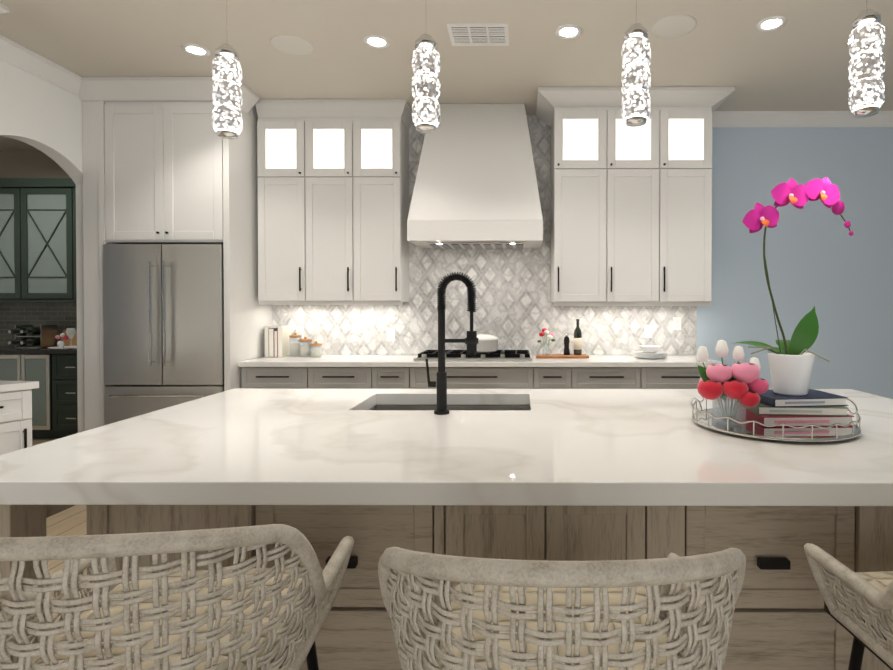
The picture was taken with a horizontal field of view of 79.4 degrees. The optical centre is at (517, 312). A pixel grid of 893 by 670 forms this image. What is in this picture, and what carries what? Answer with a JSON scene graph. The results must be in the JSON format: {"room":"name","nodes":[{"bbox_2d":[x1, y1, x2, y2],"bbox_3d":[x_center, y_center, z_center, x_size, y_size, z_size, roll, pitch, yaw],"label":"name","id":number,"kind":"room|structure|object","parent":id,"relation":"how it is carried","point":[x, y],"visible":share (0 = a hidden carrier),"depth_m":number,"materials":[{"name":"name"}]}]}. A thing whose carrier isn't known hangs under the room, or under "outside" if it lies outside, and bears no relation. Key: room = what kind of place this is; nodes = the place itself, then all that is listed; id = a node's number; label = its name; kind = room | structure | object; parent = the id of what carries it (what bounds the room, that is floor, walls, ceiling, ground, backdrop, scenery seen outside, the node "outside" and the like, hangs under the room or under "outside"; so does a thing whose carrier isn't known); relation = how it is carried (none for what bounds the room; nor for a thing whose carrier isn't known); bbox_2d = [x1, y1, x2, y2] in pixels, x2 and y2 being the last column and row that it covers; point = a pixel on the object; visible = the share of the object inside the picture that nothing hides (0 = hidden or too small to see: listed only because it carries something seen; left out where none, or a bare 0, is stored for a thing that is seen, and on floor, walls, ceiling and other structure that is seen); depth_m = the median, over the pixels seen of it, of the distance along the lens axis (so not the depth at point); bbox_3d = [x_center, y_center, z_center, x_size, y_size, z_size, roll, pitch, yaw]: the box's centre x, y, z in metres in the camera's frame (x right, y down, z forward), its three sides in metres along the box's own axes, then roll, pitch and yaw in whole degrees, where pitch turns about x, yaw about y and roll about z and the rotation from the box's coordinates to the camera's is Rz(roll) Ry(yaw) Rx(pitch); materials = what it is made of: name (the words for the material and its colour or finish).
{"room":"kitchen","nodes":[
{"label":"kitchen","id":0,"kind":"room"},
{"bbox_2d":[0,3,9,13],"bbox_3d":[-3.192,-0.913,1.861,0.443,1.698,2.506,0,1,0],"label":"recessed light","id":1,"kind":"object","parent":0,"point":[4,9],"visible":1,"depth_m":3.08,"materials":[{"name":"white"}]},
{"bbox_2d":[0,151,69,177],"bbox_3d":[-4.751,-0.259,6.023,2.470,3.100,0.120,0,1,0],"label":"wall","id":2,"kind":"structure","parent":0,"point":[26,164],"depth_m":5.94,"materials":[{"name":"beige paint"}]},
{"bbox_2d":[0,178,27,301],"bbox_3d":[-5.518,-0.777,5.800,0.618,1.280,0.318,0,1,0],"label":"upper cabinet","id":3,"kind":"object","parent":2,"relation":"attached to","point":[13,191],"depth_m":5.65,"materials":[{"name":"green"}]},
{"bbox_2d":[0,303,76,344],"bbox_3d":[-4.764,0.131,5.966,2.485,0.479,0.001,0,1,0],"label":"tile backsplash","id":4,"kind":"structure","parent":2,"relation":"attached to","point":[63,316],"depth_m":5.97,"materials":[{"name":"grey tile"}]},
{"bbox_2d":[28,178,76,301],"bbox_3d":[-4.997,-0.777,5.798,0.688,1.280,0.318,0,1,0],"label":"upper cabinet","id":5,"kind":"object","parent":2,"relation":"attached to","point":[37,240],"depth_m":5.65,"materials":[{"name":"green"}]},
{"bbox_2d":[0,59,84,432],"bbox_3d":[-3.482,-0.202,0.757,0.120,3.100,8.240,0,1,0],"label":"wall","id":6,"kind":"structure","parent":0,"point":[41,115],"depth_m":3.93,"materials":[{"name":"white paint"}]},
{"bbox_2d":[0,35,80,95],"bbox_3d":[-3.374,-1.694,0.741,0.095,0.113,8.240,0,1,0],"label":"crown molding","id":7,"kind":"structure","parent":6,"relation":"attached to","point":[26,59],"depth_m":3.72,"materials":[{"name":"white wood"}]},
{"bbox_2d":[32,438,86,628],"bbox_3d":[-0.599,1.370,1.440,11.120,0.060,9.600,0,1,0],"label":"floor","id":8,"kind":"structure","parent":0,"point":[70,521],"depth_m":3.29,"materials":[{"name":"brown wood"}]},
{"bbox_2d":[0,354,23,380],"bbox_3d":[-5.144,0.855,5.675,0.327,0.879,0.600,0,1,0],"label":"base cabinet","id":9,"kind":"object","parent":8,"relation":"on","point":[11,365],"depth_m":5.38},
{"bbox_2d":[0,381,38,454],"bbox_3d":[-3.121,0.870,2.704,0.578,0.914,1.035,0,1,0],"label":"base cabinet","id":10,"kind":"object","parent":8,"relation":"on","point":[15,415],"visible":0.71,"depth_m":3.07,"materials":[{"name":"white wood"}]},
{"bbox_2d":[24,354,51,437],"bbox_3d":[-4.888,0.855,5.674,0.335,0.879,0.600,0,1,0],"label":"base cabinet","id":11,"kind":"object","parent":8,"relation":"on","point":[37,367],"depth_m":5.38,"materials":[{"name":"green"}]},
{"bbox_2d":[52,354,77,437],"bbox_3d":[-4.518,0.855,5.672,0.490,0.879,0.600,0,1,0],"label":"base cabinet","id":12,"kind":"object","parent":8,"relation":"on","point":[64,366],"depth_m":5.39,"materials":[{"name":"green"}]},
{"bbox_2d":[0,346,76,353],"bbox_3d":[-4.765,0.395,5.659,2.485,0.040,0.618,0,1,0],"label":"countertop","id":13,"kind":"structure","parent":12,"relation":"on","point":[3,349],"depth_m":5.35,"materials":[{"name":"black stone"}]},
{"bbox_2d":[8,324,57,347],"bbox_3d":[-5.158,0.254,5.638,0.280,0.240,0.345,0,1,0],"label":"wine rack","id":14,"kind":"object","parent":13,"relation":"on","point":[44,336],"visible":0.98,"depth_m":5.62,"materials":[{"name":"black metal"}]},
{"bbox_2d":[48,346,76,348],"bbox_3d":[-4.639,0.368,5.569,0.481,0.014,0.370,0,1,0],"label":"platter","id":15,"kind":"object","parent":13,"relation":"on","point":[65,347],"visible":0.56,"depth_m":5.49,"materials":[{"name":"white ceramic"}]},
{"bbox_2d":[55,333,67,347],"bbox_3d":[-4.759,0.293,5.549,0.122,0.152,0.060,0,1,0],"label":"posy","id":16,"kind":"object","parent":15,"relation":"on","point":[60,344],"visible":1,"depth_m":5.53,"materials":[{"name":"pink plant"}]},
{"bbox_2d":[66,328,75,347],"bbox_3d":[-4.679,0.267,5.568,0.084,0.205,0.083,0,1,0],"label":"wine glass","id":17,"kind":"object","parent":15,"relation":"on","point":[70,332],"visible":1,"depth_m":5.56,"materials":[{"name":"white"}]},
{"bbox_2d":[60,330,76,345],"bbox_3d":[-4.877,0.282,5.817,0.220,0.177,0.075,0,1,0],"label":"board","id":18,"kind":"object","parent":13,"relation":"on","point":[67,342],"visible":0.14,"depth_m":5.80,"materials":[{"name":"brown wood"}]},
{"bbox_2d":[103,244,223,425],"bbox_3d":[-2.761,0.385,4.467,0.917,1.845,0.806,0,1,0],"label":"refrigerator","id":19,"kind":"object","parent":8,"relation":"on","point":[163,325],"visible":0.6,"depth_m":4.13,"materials":[{"name":"grey metal"}]},
{"bbox_2d":[0,524,353,669],"bbox_3d":[-0.659,0.825,0.988,0.592,1.046,0.560,0,1,-4],"label":"counter stool","id":20,"kind":"object","parent":8,"relation":"on","point":[236,616],"visible":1,"depth_m":0.80,"materials":[{"name":"wicker"}]},
{"bbox_2d":[241,367,313,388],"bbox_3d":[-1.932,0.870,4.580,0.591,0.873,0.596,0,1,0],"label":"base cabinet","id":21,"kind":"object","parent":8,"relation":"on","point":[251,377],"depth_m":4.28,"materials":[{"name":"grey wood"}]},
{"bbox_2d":[314,367,377,388],"bbox_3d":[-1.432,0.870,4.577,0.626,0.873,0.596,0,1,0],"label":"base cabinet","id":22,"kind":"object","parent":8,"relation":"on","point":[324,377],"depth_m":4.28,"materials":[{"name":"grey wood"}]},
{"bbox_2d":[378,367,417,388],"bbox_3d":[-1.021,0.870,4.575,0.412,0.873,0.596,0,1,0],"label":"base cabinet","id":23,"kind":"object","parent":8,"relation":"on","point":[409,372],"depth_m":4.27,"materials":[{"name":"grey wood"}]},
{"bbox_2d":[0,388,892,669],"bbox_3d":[0.124,0.876,2.106,3.328,0.914,1.530,0,1,0],"label":"kitchen island","id":24,"kind":"object","parent":8,"relation":"on","point":[572,474],"visible":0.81,"depth_m":1.44,"materials":[{"name":"stone"}]},
{"bbox_2d":[425,272,477,414],"bbox_3d":[-0.273,0.124,2.195,0.220,0.586,0.064,0,1,0],"label":"kitchen faucet","id":25,"kind":"object","parent":24,"relation":"on","point":[471,340],"visible":1,"depth_m":2.18,"materials":[{"name":"black metal"}]},
{"bbox_2d":[690,397,860,441],"bbox_3d":[0.944,0.369,1.982,0.565,0.100,0.564,0,1,0],"label":"serving tray","id":26,"kind":"object","parent":24,"relation":"on","point":[790,433],"visible":0.58,"depth_m":1.81,"materials":[{"name":"silver metal"}]},
{"bbox_2d":[696,340,769,427],"bbox_3d":[0.758,0.252,1.906,0.247,0.302,0.211,0,1,0],"label":"vase","id":27,"kind":"object","parent":26,"relation":"on","point":[744,384],"visible":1,"depth_m":1.86,"materials":[{"name":"clear glass"}]},
{"bbox_2d":[737,405,853,426],"bbox_3d":[1.019,0.384,1.991,0.330,0.036,0.236,0,1,-3],"label":"book","id":28,"kind":"object","parent":26,"relation":"on","point":[802,421],"visible":0.6,"depth_m":1.88,"materials":[{"name":"red paper"}]},
{"bbox_2d":[737,401,848,415],"bbox_3d":[1.019,0.350,1.996,0.310,0.030,0.221,0,1,4],"label":"book","id":29,"kind":"object","parent":28,"relation":"on","point":[760,409],"visible":0.54,"depth_m":1.89,"materials":[{"name":"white paper"}]},
{"bbox_2d":[759,389,847,406],"bbox_3d":[1.034,0.319,1.990,0.280,0.030,0.201,0,1,-6],"label":"book","id":30,"kind":"object","parent":29,"relation":"on","point":[814,398],"visible":0.81,"depth_m":1.90,"materials":[{"name":"blue paper"}]},
{"bbox_2d":[731,177,853,395],"bbox_3d":[1.030,-0.098,2.013,0.422,0.801,0.270,0,1,0],"label":"orchid plant","id":31,"kind":"object","parent":30,"relation":"on","point":[790,363],"visible":1,"depth_m":1.95,"materials":[{"name":"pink plant"}]},
{"bbox_2d":[418,367,541,388],"bbox_3d":[-0.372,0.870,4.572,1.102,0.873,0.596,0,1,0],"label":"base cabinet","id":32,"kind":"object","parent":8,"relation":"on","point":[457,377],"depth_m":4.27,"materials":[{"name":"grey wood"}]},
{"bbox_2d":[239,355,721,366],"bbox_3d":[-0.301,0.413,4.549,3.854,0.040,0.631,0,1,0],"label":"countertop","id":33,"kind":"structure","parent":32,"relation":"on","point":[326,360],"depth_m":4.24,"materials":[{"name":"white stone"}]},
{"bbox_2d":[264,325,290,356],"bbox_3d":[-2.130,0.255,4.724,0.156,0.270,0.183,0,1,0],"label":"cookbooks","id":34,"kind":"object","parent":33,"relation":"on","point":[277,342],"visible":0.96,"depth_m":4.63,"materials":[{"name":"beige paper"}]},
{"bbox_2d":[289,333,301,356],"bbox_3d":[-1.963,0.284,4.695,0.106,0.212,0.106,0,1,0],"label":"jar","id":35,"kind":"object","parent":33,"relation":"on","point":[294,349],"visible":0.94,"depth_m":4.66,"materials":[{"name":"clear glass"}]},
{"bbox_2d":[299,337,311,356],"bbox_3d":[-1.863,0.302,4.665,0.106,0.177,0.106,0,1,0],"label":"jar","id":36,"kind":"object","parent":33,"relation":"on","point":[305,351],"visible":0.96,"depth_m":4.63,"materials":[{"name":"clear glass"}]},
{"bbox_2d":[310,341,321,357],"bbox_3d":[-1.758,0.320,4.635,0.102,0.142,0.102,0,1,0],"label":"jar","id":37,"kind":"object","parent":33,"relation":"on","point":[315,352],"visible":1,"depth_m":4.60,"materials":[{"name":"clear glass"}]},
{"bbox_2d":[414,350,531,360],"bbox_3d":[-0.363,0.366,4.556,0.960,0.052,0.515,0,1,0],"label":"cooktop range","id":38,"kind":"object","parent":33,"relation":"on","point":[497,355],"visible":0.73,"depth_m":4.38,"materials":[{"name":"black metal"}]},
{"bbox_2d":[466,331,501,352],"bbox_3d":[-0.308,0.249,4.567,0.336,0.180,0.282,0,1,0],"label":"pot","id":39,"kind":"object","parent":38,"relation":"on","point":[487,343],"visible":0.65,"depth_m":4.46,"materials":[{"name":"white ceramic"}]},
{"bbox_2d":[536,354,588,357],"bbox_3d":[0.382,0.382,4.635,0.450,0.018,0.220,0,1,0],"label":"serving board","id":40,"kind":"object","parent":33,"relation":"on","point":[560,356],"visible":0.98,"depth_m":4.53,"materials":[{"name":"brown wood"}]},
{"bbox_2d":[537,328,554,354],"bbox_3d":[0.247,0.255,4.624,0.158,0.234,0.086,0,1,0],"label":"vase","id":41,"kind":"object","parent":40,"relation":"on","point":[549,336],"visible":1,"depth_m":4.61,"materials":[{"name":"clear glass"}]},
{"bbox_2d":[564,334,569,354],"bbox_3d":[0.427,0.281,4.653,0.056,0.182,0.056,0,1,0],"label":"pepper mill","id":42,"kind":"object","parent":40,"relation":"on","point":[566,345],"visible":1,"depth_m":4.63,"materials":[{"name":"black"}]},
{"bbox_2d":[574,319,581,354],"bbox_3d":[0.522,0.215,4.642,0.074,0.313,0.074,0,1,0],"label":"wine bottle","id":43,"kind":"object","parent":40,"relation":"on","point":[577,341],"visible":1,"depth_m":4.61,"materials":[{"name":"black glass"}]},
{"bbox_2d":[633,345,667,358],"bbox_3d":[1.137,0.341,4.581,0.294,0.102,0.294,0,1,0],"label":"plates","id":44,"kind":"object","parent":33,"relation":"on","point":[649,352],"visible":1,"depth_m":4.53,"materials":[{"name":"white ceramic"}]},
{"bbox_2d":[378,547,745,669],"bbox_3d":[0.069,0.825,0.920,0.592,1.046,0.560,0,1,0],"label":"counter stool","id":45,"kind":"object","parent":8,"relation":"on","point":[504,614],"visible":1,"depth_m":0.69,"materials":[{"name":"wicker"}]},
{"bbox_2d":[542,367,581,388],"bbox_3d":[0.278,0.870,4.569,0.413,0.873,0.596,0,1,0],"label":"base cabinet","id":46,"kind":"object","parent":8,"relation":"on","point":[552,377],"depth_m":4.27,"materials":[{"name":"grey wood"}]},
{"bbox_2d":[582,367,649,388],"bbox_3d":[0.709,0.870,4.567,0.666,0.873,0.596,0,1,0],"label":"base cabinet","id":47,"kind":"object","parent":8,"relation":"on","point":[592,377],"depth_m":4.27,"materials":[{"name":"grey wood"}]},
{"bbox_2d":[650,367,706,388],"bbox_3d":[1.270,0.870,4.564,0.672,0.873,0.596,0,1,0],"label":"base cabinet","id":48,"kind":"object","parent":8,"relation":"on","point":[660,377],"depth_m":4.26,"materials":[{"name":"grey wood"}]},
{"bbox_2d":[804,543,892,669],"bbox_3d":[0.961,0.825,0.985,0.592,1.046,0.560,0,1,-4],"label":"counter stool","id":49,"kind":"object","parent":8,"relation":"on","point":[858,606],"visible":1,"depth_m":1.11,"materials":[{"name":"wicker"}]},
{"bbox_2d":[0,0,892,150],"bbox_3d":[-0.599,-1.790,1.406,11.120,0.060,9.600,0,1,0],"label":"ceiling","id":50,"kind":"structure","parent":0,"point":[800,59],"depth_m":3.55,"materials":[{"name":"beige paint"}]},
{"bbox_2d":[181,44,209,56],"bbox_3d":[-2.188,-1.779,3.614,0.170,0.008,0.170,0,1,0],"label":"recessed light","id":51,"kind":"object","parent":50,"relation":"in","point":[196,50],"visible":1,"depth_m":3.61,"materials":[{"name":"white"}]},
{"bbox_2d":[212,0,242,138],"bbox_3d":[-1.134,-1.225,2.075,0.104,1.082,0.105,0,1,0],"label":"pendant light","id":52,"kind":"object","parent":50,"relation":"hanging from","point":[227,122],"visible":1,"depth_m":2.04,"materials":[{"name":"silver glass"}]},
{"bbox_2d":[270,35,313,54],"bbox_3d":[-1.508,-1.778,3.551,0.270,0.007,0.270,0,1,0],"label":"ceiling speaker","id":53,"kind":"object","parent":50,"relation":"attached to","point":[291,45],"visible":1,"depth_m":3.54,"materials":[{"name":"white plastic"}]},
{"bbox_2d":[363,35,389,48],"bbox_3d":[-0.928,-1.777,3.498,0.170,0.008,0.170,0,1,0],"label":"recessed light","id":54,"kind":"object","parent":50,"relation":"in","point":[376,41],"visible":1,"depth_m":3.49,"materials":[{"name":"white"}]},
{"bbox_2d":[412,34,439,132],"bbox_3d":[-0.344,-1.224,2.001,0.104,1.082,0.105,0,1,0],"label":"pendant light","id":55,"kind":"object","parent":50,"relation":"hanging from","point":[425,86],"visible":1,"depth_m":1.97,"materials":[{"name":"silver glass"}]},
{"bbox_2d":[447,23,508,45],"bbox_3d":[-0.249,-1.773,3.405,0.380,0.016,0.260,0,1,0],"label":"ceiling vent","id":56,"kind":"object","parent":50,"relation":"in","point":[478,34],"visible":1,"depth_m":3.38,"materials":[{"name":"white metal"}]},
{"bbox_2d":[555,24,581,38],"bbox_3d":[0.321,-1.776,3.372,0.170,0.008,0.170,0,1,0],"label":"recessed light","id":57,"kind":"object","parent":50,"relation":"in","point":[569,31],"visible":1,"depth_m":3.37,"materials":[{"name":"white"}]},
{"bbox_2d":[621,0,650,126],"bbox_3d":[0.430,-1.223,1.927,0.104,1.082,0.105,0,1,0],"label":"pendant light","id":58,"kind":"object","parent":50,"relation":"hanging from","point":[636,79],"visible":1,"depth_m":1.89,"materials":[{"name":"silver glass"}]},
{"bbox_2d":[652,14,696,37],"bbox_3d":[0.971,-1.776,3.309,0.270,0.007,0.270,0,1,0],"label":"ceiling speaker","id":59,"kind":"object","parent":50,"relation":"attached to","point":[671,26],"visible":1,"depth_m":3.30,"materials":[{"name":"white plastic"}]},
{"bbox_2d":[756,16,786,30],"bbox_3d":[1.560,-1.775,3.276,0.170,0.008,0.170,0,1,0],"label":"recessed light","id":60,"kind":"object","parent":50,"relation":"in","point":[772,23],"visible":1,"depth_m":3.27,"materials":[{"name":"white"}]},
{"bbox_2d":[848,0,884,117],"bbox_3d":[1.205,-1.222,1.833,0.104,1.082,0.105,0,1,0],"label":"pendant light","id":61,"kind":"object","parent":50,"relation":"hanging from","point":[866,94],"visible":1,"depth_m":1.80,"materials":[{"name":"white glass"}]},
{"bbox_2d":[697,127,892,398],"bbox_3d":[0.728,-0.247,4.916,8.500,3.100,0.120,0,1,0],"label":"wall","id":62,"kind":"structure","parent":0,"point":[828,267],"depth_m":4.84,"materials":[{"name":"blue paint"}]},
{"bbox_2d":[99,81,174,244],"bbox_3d":[-2.958,-1.172,4.503,0.537,1.238,0.718,0,1,0],"label":"upper cabinet","id":63,"kind":"object","parent":62,"relation":"attached to","point":[163,163],"depth_m":4.15,"materials":[{"name":"white wood"}]},
{"bbox_2d":[171,81,257,252],"bbox_3d":[-2.565,-1.172,4.502,0.537,1.238,0.718,0,1,0],"label":"upper cabinet","id":64,"kind":"object","parent":62,"relation":"attached to","point":[216,178],"depth_m":4.15,"materials":[{"name":"white wood"}]},
{"bbox_2d":[255,103,314,302],"bbox_3d":[-1.977,-0.929,4.681,0.471,1.668,0.338,0,1,0],"label":"upper cabinet","id":65,"kind":"object","parent":62,"relation":"attached to","point":[285,131],"depth_m":4.52,"materials":[{"name":"white wood"}]},
{"bbox_2d":[315,103,362,302],"bbox_3d":[-1.603,-0.928,4.679,0.534,1.668,0.338,0,1,0],"label":"upper cabinet","id":66,"kind":"object","parent":62,"relation":"attached to","point":[333,193],"depth_m":4.52,"materials":[{"name":"white wood"}]},
{"bbox_2d":[363,103,410,302],"bbox_3d":[-1.228,-0.928,4.678,0.471,1.668,0.338,0,1,0],"label":"upper cabinet","id":67,"kind":"object","parent":62,"relation":"attached to","point":[386,126],"depth_m":4.52,"materials":[{"name":"white wood"}]},
{"bbox_2d":[407,104,542,248],"bbox_3d":[-0.343,-1.175,4.556,1.095,1.233,0.568,0,1,0],"label":"range hood","id":68,"kind":"object","parent":62,"relation":"attached to","point":[475,186],"visible":0.98,"depth_m":4.37,"materials":[{"name":"white"}]},
{"bbox_2d":[272,115,696,354],"bbox_3d":[-0.308,-0.702,4.851,3.873,2.181,0.008,0,1,0],"label":"backsplash","id":69,"kind":"structure","parent":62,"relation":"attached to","point":[516,308],"depth_m":4.85,"materials":[{"name":"tile"}]},
{"bbox_2d":[296,326,303,338],"bbox_3d":[-1.992,0.184,4.860,0.072,0.116,0.008,0,1,0],"label":"electrical outlet plate","id":70,"kind":"object","parent":69,"relation":"attached to","point":[299,330],"visible":0.69,"depth_m":4.86,"materials":[{"name":"white plastic"}]},
{"bbox_2d":[387,328,394,340],"bbox_3d":[-1.162,0.204,4.856,0.072,0.116,0.008,0,1,0],"label":"electrical outlet plate","id":71,"kind":"object","parent":69,"relation":"attached to","point":[390,334],"visible":1,"depth_m":4.85,"materials":[{"name":"white plastic"}]},
{"bbox_2d":[644,325,651,337],"bbox_3d":[1.188,0.174,4.844,0.072,0.116,0.008,0,1,0],"label":"electrical outlet plate","id":72,"kind":"object","parent":69,"relation":"attached to","point":[647,331],"visible":1,"depth_m":4.84,"materials":[{"name":"white plastic"}]},
{"bbox_2d":[673,317,680,329],"bbox_3d":[1.448,0.104,4.842,0.072,0.116,0.008,0,1,0],"label":"electrical outlet plate","id":73,"kind":"object","parent":69,"relation":"attached to","point":[676,323],"visible":1,"depth_m":4.84,"materials":[{"name":"white plastic"}]},
{"bbox_2d":[548,95,615,302],"bbox_3d":[0.544,-0.923,4.589,0.494,1.678,0.498,0,1,0],"label":"upper cabinet","id":74,"kind":"object","parent":62,"relation":"attached to","point":[583,127],"depth_m":4.35,"materials":[{"name":"white wood"}]},
{"bbox_2d":[616,95,671,302],"bbox_3d":[0.942,-0.923,4.587,0.558,1.678,0.498,0,1,0],"label":"upper cabinet","id":75,"kind":"object","parent":62,"relation":"attached to","point":[631,216],"depth_m":4.35,"materials":[{"name":"white wood"}]},
{"bbox_2d":[668,95,715,302],"bbox_3d":[1.340,-0.922,4.585,0.494,1.678,0.498,0,1,0],"label":"upper cabinet","id":76,"kind":"object","parent":62,"relation":"attached to","point":[690,173],"depth_m":4.34,"materials":[{"name":"white wood"}]},
{"bbox_2d":[712,111,892,126],"bbox_3d":[3.238,-1.737,4.780,3.240,0.113,0.095,0,1,0],"label":"crown molding","id":77,"kind":"structure","parent":62,"relation":"attached to","point":[719,118],"depth_m":4.78,"materials":[{"name":"white wood"}]}
]}

